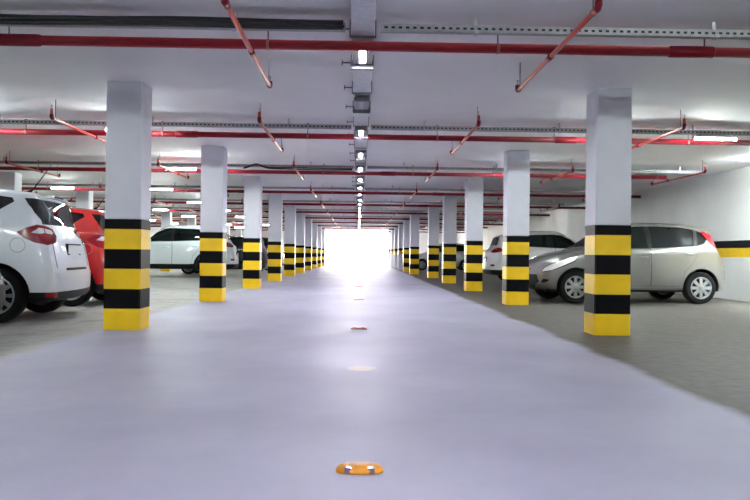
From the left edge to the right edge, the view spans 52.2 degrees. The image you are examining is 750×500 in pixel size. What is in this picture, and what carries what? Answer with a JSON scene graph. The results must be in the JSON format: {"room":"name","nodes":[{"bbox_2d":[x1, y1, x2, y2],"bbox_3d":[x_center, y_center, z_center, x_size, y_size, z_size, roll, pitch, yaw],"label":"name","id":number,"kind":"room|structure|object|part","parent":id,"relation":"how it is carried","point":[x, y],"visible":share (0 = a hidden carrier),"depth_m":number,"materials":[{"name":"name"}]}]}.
{"room":"parking garage","nodes":[
{"label":"parking garage","id":0,"kind":"room"},
{"bbox_2d":[151,224,160,233],"bbox_3d":[-14.898,-0.541,25.942,0.300,2.755,70.500,1,0,-1],"label":"wall","id":1,"kind":"structure","parent":0,"point":[153,229],"depth_m":53.17,"materials":[{"name":"paint"}]},
{"bbox_2d":[230,230,456,252],"bbox_3d":[-4.454,-0.219,61.571,22.700,2.755,0.300,1,0,-1],"label":"wall","id":2,"kind":"structure","parent":0,"point":[423,237],"depth_m":61.59,"materials":[{"name":"paint"}]},
{"bbox_2d":[0,264,749,499],"bbox_3d":[-3.719,1.097,26.171,22.700,0.250,71.100,1,0,-1],"label":"floor","id":3,"kind":"structure","parent":0,"point":[456,393],"depth_m":4.73,"materials":[{"name":"concrete"}]},
{"bbox_2d":[0,273,5,308],"bbox_3d":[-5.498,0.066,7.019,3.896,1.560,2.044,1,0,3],"label":"wheel","id":4,"kind":"object","parent":3,"relation":"on","point":[2,285],"visible":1,"depth_m":7.45,"materials":[{"name":"black paint"}]},
{"bbox_2d":[0,284,5,308],"bbox_3d":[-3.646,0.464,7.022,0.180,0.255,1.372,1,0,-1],"label":"hubcap","id":5,"kind":"object","parent":4,"relation":"attached to","point":[2,286],"depth_m":7.44,"materials":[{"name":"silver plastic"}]},
{"bbox_2d":[0,172,21,190],"bbox_3d":[-8.944,-0.509,18.734,0.404,2.755,0.404,1,0,-1],"label":"concrete pillar","id":6,"kind":"structure","parent":3,"relation":"on","point":[8,180],"depth_m":18.54,"materials":[{"name":"white paint"}]},
{"bbox_2d":[0,165,90,322],"bbox_3d":[-5.981,-0.136,9.794,4.270,1.982,2.140,1,0,-5],"label":"car","id":7,"kind":"object","parent":3,"relation":"on","point":[40,242],"visible":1,"depth_m":9.21,"materials":[{"name":"white paint"}]},
{"bbox_3d":[-4.886,0.014,9.532,0.740,0.855,0.480,1,0,-5],"label":"seat","id":8,"kind":"part","parent":7,"relation":"part of","materials":[{"name":"fabric"}]},
{"bbox_3d":[-4.131,-0.482,9.332,0.193,0.299,0.209,0,0,41],"label":"quarter glass","id":9,"kind":"part","parent":7,"relation":"part of","materials":[{"name":"black glass"}]},
{"bbox_2d":[18,225,55,243],"bbox_3d":[-4.031,-0.178,9.244,0.226,0.230,0.514,1,0,25],"label":"tail lamp","id":10,"kind":"object","parent":7,"relation":"attached to","point":[27,234],"depth_m":9.11,"materials":[{"name":"red plastic"}]},
{"bbox_3d":[-3.913,-0.004,9.982,0.004,0.110,0.520,1,0,-5],"label":"number plate","id":11,"kind":"part","parent":7,"relation":"part of","materials":[{"name":"grey"}]},
{"bbox_3d":[-3.889,0.242,9.983,0.046,0.036,0.842,1,0,-5],"label":"boot handle","id":12,"kind":"part","parent":7,"relation":"part of","materials":[{"name":"black plastic"}]},
{"bbox_2d":[21,197,104,306],"bbox_3d":[-6.116,-0.086,12.723,4.121,1.912,2.065,1,0,-1],"label":"car","id":13,"kind":"object","parent":3,"relation":"on","point":[90,223],"visible":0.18,"depth_m":11.94,"materials":[{"name":"red paint"}]},
{"bbox_2d":[87,235,103,246],"bbox_3d":[-4.276,-0.129,12.062,0.218,0.222,0.496,1,0,29],"label":"tail lamp","id":14,"kind":"object","parent":13,"relation":"attached to","point":[92,240],"depth_m":11.91,"materials":[{"name":"red plastic"}]},
{"bbox_3d":[-4.366,-0.422,12.155,0.186,0.288,0.202,0,0,45],"label":"quarter glass","id":15,"kind":"part","parent":13,"relation":"part of","materials":[{"name":"black glass"}]},
{"bbox_2d":[76,191,92,208],"bbox_3d":[-9.052,-0.482,23.829,0.404,2.755,0.404,1,0,-1],"label":"concrete pillar","id":16,"kind":"structure","parent":3,"relation":"on","point":[84,199],"depth_m":23.64,"materials":[{"name":"white paint"}]},
{"bbox_2d":[103,81,151,329],"bbox_3d":[-2.793,-0.490,8.670,0.404,2.755,0.404,1,0,-1],"label":"concrete pillar","id":17,"kind":"structure","parent":3,"relation":"on","point":[127,232],"depth_m":8.47,"materials":[{"name":"yellow paint"}]},
{"bbox_2d":[160,211,171,271],"bbox_3d":[-9.269,-0.429,34.018,0.404,2.755,0.404,1,0,-1],"label":"concrete pillar","id":18,"kind":"structure","parent":3,"relation":"on","point":[166,216],"depth_m":33.83,"materials":[{"name":"yellow paint"}]},
{"bbox_2d":[187,217,195,224],"bbox_3d":[-9.377,-0.402,39.113,0.404,2.755,0.404,1,0,-1],"label":"concrete pillar","id":19,"kind":"structure","parent":3,"relation":"on","point":[190,220],"depth_m":38.92,"materials":[{"name":"white paint"}]},
{"bbox_2d":[150,224,238,272],"bbox_3d":[-7.223,0.021,27.254,4.683,1.830,2.322,1,0,-6],"label":"car","id":20,"kind":"object","parent":3,"relation":"on","point":[172,247],"visible":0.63,"depth_m":26.36,"materials":[{"name":"white paint"}]},
{"bbox_3d":[-7.551,0.087,26.248,1.155,0.765,0.066,1,0,-6],"label":"door","id":21,"kind":"part","parent":20,"relation":"part of","materials":[{"name":"white paint"}]},
{"bbox_3d":[-6.997,-0.531,26.478,0.105,0.473,0.289,1,0,-1],"label":"pillar trim","id":22,"kind":"part","parent":20,"relation":"part of","materials":[{"name":"black plastic"}]},
{"bbox_3d":[-6.512,-0.792,26.736,1.849,0.192,0.030,1,0,-6],"label":"roof rail","id":23,"kind":"part","parent":20,"relation":"part of","materials":[{"name":"metal"}]},
{"bbox_3d":[-6.481,0.076,26.363,0.998,0.814,0.059,1,0,-6],"label":"door","id":24,"kind":"part","parent":20,"relation":"part of","materials":[{"name":"white paint"}]},
{"bbox_2d":[199,146,227,301],"bbox_3d":[-2.901,-0.464,13.765,0.404,2.755,0.404,1,0,-1],"label":"concrete pillar","id":25,"kind":"structure","parent":3,"relation":"on","point":[213,210],"depth_m":13.57,"materials":[{"name":"yellow paint"}]},
{"bbox_2d":[181,235,267,273],"bbox_3d":[-6.193,0.189,30.875,3.900,1.560,2.050,1,0,-1],"label":"car","id":26,"kind":"object","parent":3,"relation":"on","point":[237,241],"visible":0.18,"depth_m":30.16,"materials":[{"name":"black paint"}]},
{"bbox_3d":[-5.387,0.258,30.046,0.950,0.752,0.052,1,0,-1],"label":"door","id":27,"kind":"part","parent":26,"relation":"part of","materials":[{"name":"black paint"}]},
{"bbox_2d":[235,228,241,235],"bbox_3d":[-9.702,-0.322,54.397,0.404,2.755,0.404,1,0,-1],"label":"concrete pillar","id":28,"kind":"structure","parent":3,"relation":"on","point":[238,231],"depth_m":54.20,"materials":[{"name":"white paint"}]},
{"bbox_2d":[243,175,262,288],"bbox_3d":[-3.009,-0.437,18.860,0.404,2.755,0.404,1,0,-1],"label":"concrete pillar","id":29,"kind":"structure","parent":3,"relation":"on","point":[253,185],"depth_m":18.66,"materials":[{"name":"yellow paint"}]},
{"bbox_2d":[262,237,283,270],"bbox_3d":[-6.566,0.175,37.868,4.270,1.655,2.140,1,0,-1],"label":"car","id":30,"kind":"object","parent":3,"relation":"on","point":[265,239],"visible":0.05,"depth_m":37.24,"materials":[{"name":"black paint"}]},
{"bbox_2d":[268,193,282,280],"bbox_3d":[-3.118,-0.410,23.955,0.404,2.755,0.404,1,0,-1],"label":"concrete pillar","id":31,"kind":"structure","parent":3,"relation":"on","point":[275,217],"depth_m":23.75,"materials":[{"name":"yellow paint"}]},
{"bbox_2d":[284,205,295,275],"bbox_3d":[-3.226,-0.384,29.049,0.404,2.755,0.404,1,0,-1],"label":"concrete pillar","id":32,"kind":"structure","parent":3,"relation":"on","point":[290,210],"depth_m":28.85,"materials":[{"name":"yellow paint"}]},
{"bbox_2d":[295,213,304,272],"bbox_3d":[-3.334,-0.357,34.144,0.404,2.755,0.404,1,0,-1],"label":"concrete pillar","id":33,"kind":"structure","parent":3,"relation":"on","point":[300,217],"depth_m":33.94,"materials":[{"name":"yellow paint"}]},
{"bbox_2d":[305,216,311,270],"bbox_3d":[-3.443,-0.330,39.239,0.404,2.755,0.404,1,0,-1],"label":"concrete pillar","id":34,"kind":"structure","parent":3,"relation":"on","point":[308,222],"depth_m":39.04,"materials":[{"name":"yellow paint"}]},
{"bbox_2d":[312,221,317,268],"bbox_3d":[-3.551,-0.303,44.334,0.404,2.755,0.404,1,0,-1],"label":"concrete pillar","id":35,"kind":"structure","parent":3,"relation":"on","point":[314,225],"depth_m":44.14,"materials":[{"name":"yellow paint"}]},
{"bbox_2d":[317,226,321,266],"bbox_3d":[-3.659,-0.277,49.428,0.404,2.755,0.404,1,0,-1],"label":"concrete pillar","id":36,"kind":"structure","parent":3,"relation":"on","point":[319,230],"depth_m":49.23,"materials":[{"name":"yellow paint"}]},
{"bbox_2d":[321,229,324,265],"bbox_3d":[-3.768,-0.250,54.523,0.404,2.755,0.404,1,0,-1],"label":"concrete pillar","id":37,"kind":"structure","parent":3,"relation":"on","point":[323,230],"depth_m":54.33,"materials":[{"name":"yellow paint"}]},
{"bbox_2d":[351,327,366,329],"bbox_3d":[-0.186,0.907,8.893,0.192,0.026,0.116,1,0,-1],"label":"stud","id":38,"kind":"object","parent":3,"relation":"on","point":[352,328],"visible":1,"depth_m":8.85,"materials":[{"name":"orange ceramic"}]},
{"bbox_2d":[336,462,382,474],"bbox_3d":[-0.062,0.876,3.085,0.192,0.026,0.116,1,0,-1],"label":"stud","id":39,"kind":"object","parent":3,"relation":"on","point":[354,468],"visible":1,"depth_m":3.04,"materials":[{"name":"orange plastic"}]},
{"bbox_2d":[388,230,390,265],"bbox_3d":[1.228,-0.164,59.322,0.404,2.755,0.404,1,0,-1],"label":"concrete pillar","id":40,"kind":"structure","parent":3,"relation":"on","point":[389,233],"depth_m":59.12,"materials":[{"name":"yellow paint"}]},
{"bbox_2d":[390,230,393,266],"bbox_3d":[1.329,-0.188,54.577,0.404,2.755,0.404,1,0,-1],"label":"concrete pillar","id":41,"kind":"structure","parent":3,"relation":"on","point":[392,231],"depth_m":54.37,"materials":[{"name":"yellow paint"}]},
{"bbox_2d":[394,227,397,267],"bbox_3d":[1.437,-0.215,49.483,0.404,2.755,0.404,1,0,-1],"label":"concrete pillar","id":42,"kind":"structure","parent":3,"relation":"on","point":[395,228],"depth_m":49.27,"materials":[{"name":"yellow paint"}]},
{"bbox_2d":[398,222,402,269],"bbox_3d":[1.545,-0.242,44.388,0.404,2.755,0.404,1,0,-1],"label":"concrete pillar","id":43,"kind":"structure","parent":3,"relation":"on","point":[400,226],"depth_m":44.18,"materials":[{"name":"yellow paint"}]},
{"bbox_2d":[403,220,409,271],"bbox_3d":[1.654,-0.269,39.293,0.404,2.755,0.404,1,0,-1],"label":"concrete pillar","id":44,"kind":"structure","parent":3,"relation":"on","point":[406,223],"depth_m":39.09,"materials":[{"name":"yellow paint"}]},
{"bbox_2d":[409,212,419,273],"bbox_3d":[1.762,-0.295,34.198,0.404,2.755,0.404,1,0,-1],"label":"concrete pillar","id":45,"kind":"structure","parent":3,"relation":"on","point":[414,219],"depth_m":34.00,"materials":[{"name":"yellow paint"}]},
{"bbox_2d":[427,207,439,277],"bbox_3d":[2.220,-0.318,29.111,0.404,2.755,0.404,1,0,-1],"label":"concrete pillar","id":46,"kind":"structure","parent":3,"relation":"on","point":[433,212],"depth_m":28.91,"materials":[{"name":"yellow paint"}]},
{"bbox_2d":[419,243,463,270],"bbox_3d":[3.754,0.379,43.788,3.900,1.560,2.050,1,0,-1],"label":"car","id":47,"kind":"object","parent":3,"relation":"on","point":[459,247],"visible":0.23,"depth_m":42.95,"materials":[{"name":"silver metal"}]},
{"bbox_3d":[3.540,0.461,42.944,1.090,0.702,0.066,1,0,-1],"label":"door","id":48,"kind":"part","parent":47,"relation":"part of","materials":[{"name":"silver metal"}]},
{"bbox_3d":[4.560,0.448,42.959,0.950,0.752,0.052,1,0,-1],"label":"door","id":49,"kind":"part","parent":47,"relation":"part of","materials":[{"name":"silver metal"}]},
{"bbox_2d":[442,196,456,282],"bbox_3d":[2.329,-0.344,24.016,0.404,2.755,0.404,1,0,-1],"label":"concrete pillar","id":50,"kind":"structure","parent":3,"relation":"on","point":[449,218],"depth_m":23.82,"materials":[{"name":"yellow paint"}]},
{"bbox_2d":[464,178,483,290],"bbox_3d":[2.437,-0.371,18.921,0.404,2.755,0.404,1,0,-1],"label":"concrete pillar","id":51,"kind":"structure","parent":3,"relation":"on","point":[473,237],"depth_m":18.72,"materials":[{"name":"yellow paint"}]},
{"bbox_2d":[502,150,529,304],"bbox_3d":[2.546,-0.398,13.826,0.404,2.755,0.404,1,0,-1],"label":"concrete pillar","id":52,"kind":"structure","parent":3,"relation":"on","point":[516,183],"depth_m":13.63,"materials":[{"name":"yellow paint"}]},
{"bbox_2d":[483,231,575,279],"bbox_3d":[5.747,0.239,24.827,4.460,1.679,2.170,1,0,-1],"label":"car","id":53,"kind":"object","parent":3,"relation":"on","point":[540,242],"visible":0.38,"depth_m":24.06,"materials":[{"name":"white paint"}]},
{"bbox_2d":[491,247,502,252],"bbox_3d":[3.806,0.011,24.049,0.159,0.185,0.485,1,0,-32],"label":"tail lamp","id":54,"kind":"object","parent":53,"relation":"attached to","point":[496,249],"depth_m":23.93,"materials":[{"name":"red plastic"}]},
{"bbox_3d":[5.156,0.273,23.910,0.950,0.747,0.055,1,0,-1],"label":"door","id":55,"kind":"part","parent":53,"relation":"part of","materials":[{"name":"white paint"}]},
{"bbox_3d":[5.159,-0.522,24.260,1.761,0.176,0.028,1,0,-1],"label":"roof rail","id":56,"kind":"part","parent":53,"relation":"part of","materials":[{"name":"metal"}]},
{"bbox_3d":[5.643,-0.271,24.081,0.100,0.434,0.271,1,0,-6],"label":"pillar trim","id":57,"kind":"part","parent":53,"relation":"part of","materials":[{"name":"black plastic"}]},
{"bbox_2d":[584,88,631,335],"bbox_3d":[2.654,-0.425,8.732,0.404,2.755,0.404,1,0,-1],"label":"concrete pillar","id":58,"kind":"structure","parent":3,"relation":"on","point":[607,281],"depth_m":8.53,"materials":[{"name":"yellow paint"}]},
{"bbox_2d":[529,223,724,303],"bbox_3d":[4.802,0.234,15.238,3.900,1.560,2.050,1,0,-6],"label":"car","id":59,"kind":"object","parent":3,"relation":"on","point":[667,259],"visible":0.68,"depth_m":14.49,"materials":[{"name":"silver metal"}]},
{"bbox_2d":[529,274,538,286],"bbox_3d":[2.950,0.588,15.057,0.180,0.255,1.372,1,0,-6],"label":"grille","id":60,"kind":"object","parent":59,"relation":"attached to","point":[533,278],"depth_m":14.52,"materials":[{"name":"black plastic"}]},
{"bbox_3d":[4.651,0.317,14.380,1.090,0.702,0.066,1,0,-6],"label":"door","id":61,"kind":"part","parent":59,"relation":"part of","materials":[{"name":"silver metal"}]},
{"bbox_3d":[5.194,-0.243,14.578,0.090,0.422,0.256,1,0,0],"label":"pillar trim","id":62,"kind":"part","parent":59,"relation":"part of","materials":[{"name":"silver metal"}]},
{"bbox_3d":[5.668,0.305,14.471,0.950,0.752,0.052,1,0,-6],"label":"door","id":63,"kind":"part","parent":59,"relation":"part of","materials":[{"name":"silver metal"}]},
{"bbox_3d":[6.115,-0.227,14.653,0.073,0.324,0.263,1,0,17],"label":"pillar trim","id":64,"kind":"part","parent":59,"relation":"part of","materials":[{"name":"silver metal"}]},
{"bbox_2d":[700,231,717,250],"bbox_3d":[6.523,-0.132,14.806,0.465,0.451,0.284,1,0,-39],"label":"tail lamp","id":65,"kind":"object","parent":59,"relation":"attached to","point":[706,240],"depth_m":14.64,"materials":[{"name":"red plastic"}]},
{"bbox_2d":[0,0,749,231],"bbox_3d":[-3.683,-1.907,26.188,22.700,0.250,71.100,1,0,-1],"label":"ceiling","id":66,"kind":"structure","parent":0,"point":[186,84],"depth_m":8.77,"materials":[{"name":"paint"}]},
{"bbox_2d":[69,205,530,212],"bbox_3d":[-4.086,-1.686,30.929,20.900,0.148,0.072,1,0,-1],"label":"cable tray","id":67,"kind":"object","parent":66,"relation":"attached to","point":[180,207],"visible":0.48,"depth_m":30.95,"materials":[{"name":"metal"}]},
{"bbox_2d":[22,181,585,192],"bbox_3d":[-3.870,-1.740,20.732,20.900,0.148,0.072,1,0,-1],"label":"cable tray","id":68,"kind":"object","parent":66,"relation":"attached to","point":[25,184],"visible":0.7,"depth_m":20.76,"materials":[{"name":"metal"}]},
{"bbox_2d":[50,186,74,188],"bbox_3d":[-8.420,-1.681,20.635,0.620,0.077,0.110,1,0,-1],"label":"tube light","id":69,"kind":"object","parent":68,"relation":"attached to","point":[52,187],"visible":1,"depth_m":20.63,"materials":[{"name":"white"}]},
{"bbox_2d":[151,187,172,190],"bbox_3d":[-5.770,-1.649,20.691,0.620,0.077,0.110,1,0,-1],"label":"tube light","id":70,"kind":"object","parent":68,"relation":"attached to","point":[152,188],"visible":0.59,"depth_m":20.64,"materials":[{"name":"white plastic"}]},
{"bbox_2d":[153,225,458,228],"bbox_3d":[-4.520,-1.579,51.325,20.900,0.148,0.072,1,0,-1],"label":"cable tray","id":71,"kind":"object","parent":66,"relation":"attached to","point":[153,225],"visible":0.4,"depth_m":51.34,"materials":[{"name":"metal"}]},
{"bbox_2d":[151,221,464,226],"bbox_3d":[-4.412,-1.606,46.226,20.900,0.148,0.072,1,0,-1],"label":"cable tray","id":72,"kind":"object","parent":66,"relation":"attached to","point":[159,221],"visible":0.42,"depth_m":46.24,"materials":[{"name":"metal"}]},
{"bbox_2d":[151,226,464,230],"bbox_3d":[-4.225,-1.512,51.505,22.060,0.275,2.588,1,0,-1],"label":"sprinkler line","id":73,"kind":"object","parent":66,"relation":"hanging from","point":[151,226],"visible":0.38,"depth_m":51.88,"materials":[{"name":"red metal"}]},
{"bbox_2d":[62,195,564,205],"bbox_3d":[-3.980,-1.712,25.931,20.900,0.148,0.072,1,0,-1],"label":"cable tray","id":74,"kind":"object","parent":66,"relation":"attached to","point":[74,197],"visible":0.68,"depth_m":25.97,"materials":[{"name":"metal"}]},
{"bbox_2d":[151,222,487,228],"bbox_3d":[-4.116,-1.539,46.407,22.060,0.275,2.588,1,0,-1],"label":"sprinkler line","id":75,"kind":"object","parent":66,"relation":"hanging from","point":[424,227],"visible":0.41,"depth_m":46.76,"materials":[{"name":"red metal"}]},
{"bbox_2d":[151,218,488,222],"bbox_3d":[-4.303,-1.633,41.127,20.900,0.148,0.072,1,0,-1],"label":"cable tray","id":76,"kind":"object","parent":66,"relation":"attached to","point":[340,220],"visible":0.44,"depth_m":41.15,"materials":[{"name":"metal"}]},
{"bbox_2d":[97,207,549,215],"bbox_3d":[-3.791,-1.619,31.110,22.060,0.275,2.588,1,0,-1],"label":"sprinkler line","id":77,"kind":"object","parent":66,"relation":"hanging from","point":[188,209],"visible":0.48,"depth_m":31.47,"materials":[{"name":"red metal"}]},
{"bbox_2d":[67,193,584,210],"bbox_3d":[-3.685,-1.645,26.111,22.060,0.276,2.601,1,0,-1],"label":"sprinkler line","id":78,"kind":"object","parent":66,"relation":"hanging from","point":[323,205],"visible":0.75,"depth_m":26.46,"materials":[{"name":"red metal"}]},
{"bbox_2d":[150,218,502,224],"bbox_3d":[-4.008,-1.566,41.308,22.060,0.275,2.588,1,0,-1],"label":"sprinkler line","id":79,"kind":"object","parent":66,"relation":"hanging from","point":[236,221],"visible":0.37,"depth_m":41.67,"materials":[{"name":"red metal"}]},
{"bbox_2d":[151,212,502,222],"bbox_3d":[-3.899,-1.592,36.209,22.060,0.275,2.588,1,0,-1],"label":"sprinkler line","id":80,"kind":"object","parent":66,"relation":"hanging from","point":[154,215],"visible":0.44,"depth_m":36.56,"materials":[{"name":"red metal"}]},
{"bbox_2d":[151,211,502,218],"bbox_3d":[-4.195,-1.659,36.028,20.900,0.148,0.072,1,0,-1],"label":"cable tray","id":81,"kind":"object","parent":66,"relation":"attached to","point":[378,216],"visible":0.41,"depth_m":36.05,"materials":[{"name":"metal"}]},
{"bbox_2d":[22,178,640,201],"bbox_3d":[-3.574,-1.672,20.913,22.060,0.276,2.601,1,0,-1],"label":"sprinkler line","id":82,"kind":"object","parent":66,"relation":"hanging from","point":[100,188],"visible":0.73,"depth_m":21.26,"materials":[{"name":"red metal"}]},
{"bbox_2d":[230,229,464,232],"bbox_3d":[-4.333,-1.486,56.604,22.060,0.275,2.588,1,0,-1],"label":"sprinkler line","id":83,"kind":"object","parent":66,"relation":"hanging from","point":[230,229],"visible":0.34,"depth_m":56.97,"materials":[{"name":"red metal"}]},
{"bbox_2d":[0,157,700,173],"bbox_3d":[-3.759,-1.767,15.533,20.900,0.148,0.072,1,0,-1],"label":"cable tray","id":84,"kind":"object","parent":66,"relation":"attached to","point":[403,167],"visible":0.75,"depth_m":15.59,"materials":[{"name":"metal"}]},
{"bbox_2d":[165,166,196,170],"bbox_3d":[-3.930,-1.655,15.529,0.620,0.077,0.110,1,0,-1],"label":"tube light","id":85,"kind":"object","parent":84,"relation":"attached to","point":[168,167],"visible":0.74,"depth_m":15.48,"materials":[{"name":"white plastic"}]},
{"bbox_2d":[244,163,351,170],"bbox_3d":[-1.560,-1.683,15.525,2.202,0.126,0.044,1,0,-1],"label":"loose cable","id":86,"kind":"object","parent":84,"relation":"attached to","point":[254,164],"visible":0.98,"depth_m":15.51,"materials":[{"name":"black plastic"}]},
{"bbox_2d":[0,150,706,185],"bbox_3d":[-4.116,-1.707,15.699,20.781,0.276,2.900,1,0,-1],"label":"sprinkler line","id":87,"kind":"object","parent":66,"relation":"hanging from","point":[15,166],"visible":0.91,"depth_m":16.05,"materials":[{"name":"red metal"}]},
{"bbox_2d":[342,0,376,225],"bbox_3d":[-0.565,-1.680,26.103,0.303,0.131,69.794,1,0,-1],"label":"cable tray","id":88,"kind":"object","parent":66,"relation":"hanging from","point":[362,27],"visible":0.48,"depth_m":7.26,"materials":[{"name":"metal"}]},
{"bbox_2d":[355,165,364,172],"bbox_3d":[-0.294,-1.627,15.356,0.200,0.085,0.560,1,0,-1],"label":"lamp","id":89,"kind":"object","parent":88,"relation":"attached to","point":[359,168],"visible":1,"depth_m":15.21,"materials":[{"name":"white plastic"}]},
{"bbox_2d":[356,176,363,182],"bbox_3d":[-0.341,-1.615,17.545,0.200,0.085,0.560,1,0,-1],"label":"lamp","id":90,"kind":"object","parent":88,"relation":"attached to","point":[360,179],"visible":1,"depth_m":17.41,"materials":[{"name":"white"}]},
{"bbox_2d":[356,185,363,189],"bbox_3d":[-0.387,-1.604,19.735,0.200,0.085,0.560,1,0,-1],"label":"lamp","id":91,"kind":"object","parent":88,"relation":"attached to","point":[359,187],"visible":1,"depth_m":19.65,"materials":[{"name":"white"}]},
{"bbox_2d":[355,150,365,158],"bbox_3d":[-0.247,-1.638,13.166,0.200,0.085,0.560,1,0,-1],"label":"lamp","id":92,"kind":"object","parent":88,"relation":"attached to","point":[360,154],"visible":1,"depth_m":13.04,"materials":[{"name":"white plastic"}]},
{"bbox_2d":[354,126,367,138],"bbox_3d":[-0.197,-1.651,10.777,0.200,0.085,0.560,1,0,-1],"label":"lamp","id":93,"kind":"object","parent":88,"relation":"attached to","point":[360,132],"visible":1,"depth_m":10.76,"materials":[{"name":"white plastic"}]},
{"bbox_3d":[-0.202,-1.647,11.052,0.200,0.080,0.010,1,0,-1],"label":"plate","id":94,"kind":"part","parent":93,"relation":"part of","materials":[{"name":"grey plastic"}]},
{"bbox_2d":[353,97,369,113],"bbox_3d":[-0.154,-1.661,8.787,0.200,0.085,0.560,1,0,-1],"label":"lamp","id":95,"kind":"object","parent":88,"relation":"attached to","point":[361,104],"visible":1,"depth_m":8.74,"materials":[{"name":"silver metal"}]},
{"bbox_3d":[-0.160,-1.657,9.062,0.200,0.080,0.010,1,0,-1],"label":"plate","id":96,"kind":"part","parent":95,"relation":"part of","materials":[{"name":"grey metal"}]},
{"bbox_2d":[359,102,363,108],"bbox_3d":[-0.154,-1.650,8.758,0.048,0.007,0.400,1,0,-1],"label":"diffuser","id":97,"kind":"object","parent":95,"relation":"attached to","point":[361,104],"depth_m":8.73,"materials":[{"name":"grey plastic"}]},
{"bbox_2d":[351,51,372,68],"bbox_3d":[-0.108,-1.673,6.618,0.200,0.085,0.560,1,0,-1],"label":"lamp","id":98,"kind":"object","parent":88,"relation":"attached to","point":[361,59],"visible":0.7,"depth_m":6.71,"materials":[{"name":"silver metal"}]},
{"bbox_3d":[-0.114,-1.669,6.893,0.200,0.080,0.010,1,0,-1],"label":"plate","id":99,"kind":"part","parent":98,"relation":"part of","materials":[{"name":"grey"}]},
{"bbox_2d":[360,51,364,62],"bbox_3d":[-0.108,-1.662,6.588,0.048,0.007,0.400,1,0,-1],"label":"diffuser","id":100,"kind":"object","parent":98,"relation":"attached to","point":[362,53],"depth_m":6.58,"materials":[{"name":"white plastic"}]},
{"bbox_2d":[0,0,749,92],"bbox_3d":[-3.261,-1.749,6.186,22.060,0.276,2.601,1,0,-1],"label":"sprinkler line","id":101,"kind":"object","parent":66,"relation":"hanging from","point":[6,39],"visible":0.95,"depth_m":6.23,"materials":[{"name":"red metal"}]},
{"bbox_3d":[-0.872,-1.744,6.242,0.036,0.228,0.090,1,0,-1],"label":"hanger rod","id":102,"kind":"part","parent":101,"relation":"part of","materials":[{"name":"grey metal"}]},
{"bbox_3d":[1.008,-1.722,6.282,0.036,0.228,0.090,1,0,-1],"label":"hanger rod","id":103,"kind":"part","parent":101,"relation":"part of","materials":[{"name":"grey metal"}]},
{"bbox_2d":[0,12,749,39],"bbox_3d":[-3.204,-1.813,5.923,21.600,0.148,0.072,1,0,-1],"label":"cable tray","id":104,"kind":"object","parent":66,"relation":"attached to","point":[475,29],"visible":0.66,"depth_m":5.99,"materials":[{"name":"metal"}]},
{"bbox_2d":[0,14,342,29],"bbox_3d":[-4.673,-1.794,5.811,8.861,0.085,0.080,1,0,-1],"label":"cable bundle","id":105,"kind":"object","parent":104,"relation":"attached to","point":[5,19],"visible":0.98,"depth_m":5.87,"materials":[{"name":"black"}]},
{"bbox_2d":[0,99,749,154],"bbox_3d":[-3.360,-1.725,10.840,22.060,0.276,2.851,1,0,-1],"label":"sprinkler line","id":106,"kind":"object","parent":66,"relation":"hanging from","point":[639,142],"visible":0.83,"depth_m":11.06,"materials":[{"name":"red metal"}]},
{"bbox_2d":[0,114,749,135],"bbox_3d":[-3.654,-1.793,10.614,20.900,0.148,0.072,1,0,-1],"label":"cable tray","id":107,"kind":"object","parent":66,"relation":"attached to","point":[424,127],"visible":0.85,"depth_m":10.67,"materials":[{"name":"metal"}]},
{"bbox_2d":[692,135,737,140],"bbox_3d":[4.792,-1.576,10.793,0.620,0.077,0.110,1,0,-1],"label":"tube light","id":108,"kind":"object","parent":107,"relation":"attached to","point":[694,137],"visible":1,"depth_m":10.76,"materials":[{"name":"white"}]},
{"bbox_2d":[457,166,749,301],"bbox_3d":[7.495,-0.269,26.417,0.300,2.755,70.500,1,0,-1],"label":"wall","id":109,"kind":"structure","parent":0,"point":[718,203],"depth_m":17.46,"materials":[{"name":"paint"}]},
{"label":"outside","id":110,"kind":"structure","parent":0,"visible":0},
{"bbox_2d":[325,259,387,264],"bbox_3d":[-1.961,1.481,91.623,60.000,0.245,59.700,1,0,-1],"label":"ground","id":111,"kind":"structure","parent":110,"point":[327,261],"depth_m":80.94,"materials":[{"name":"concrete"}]}
]}

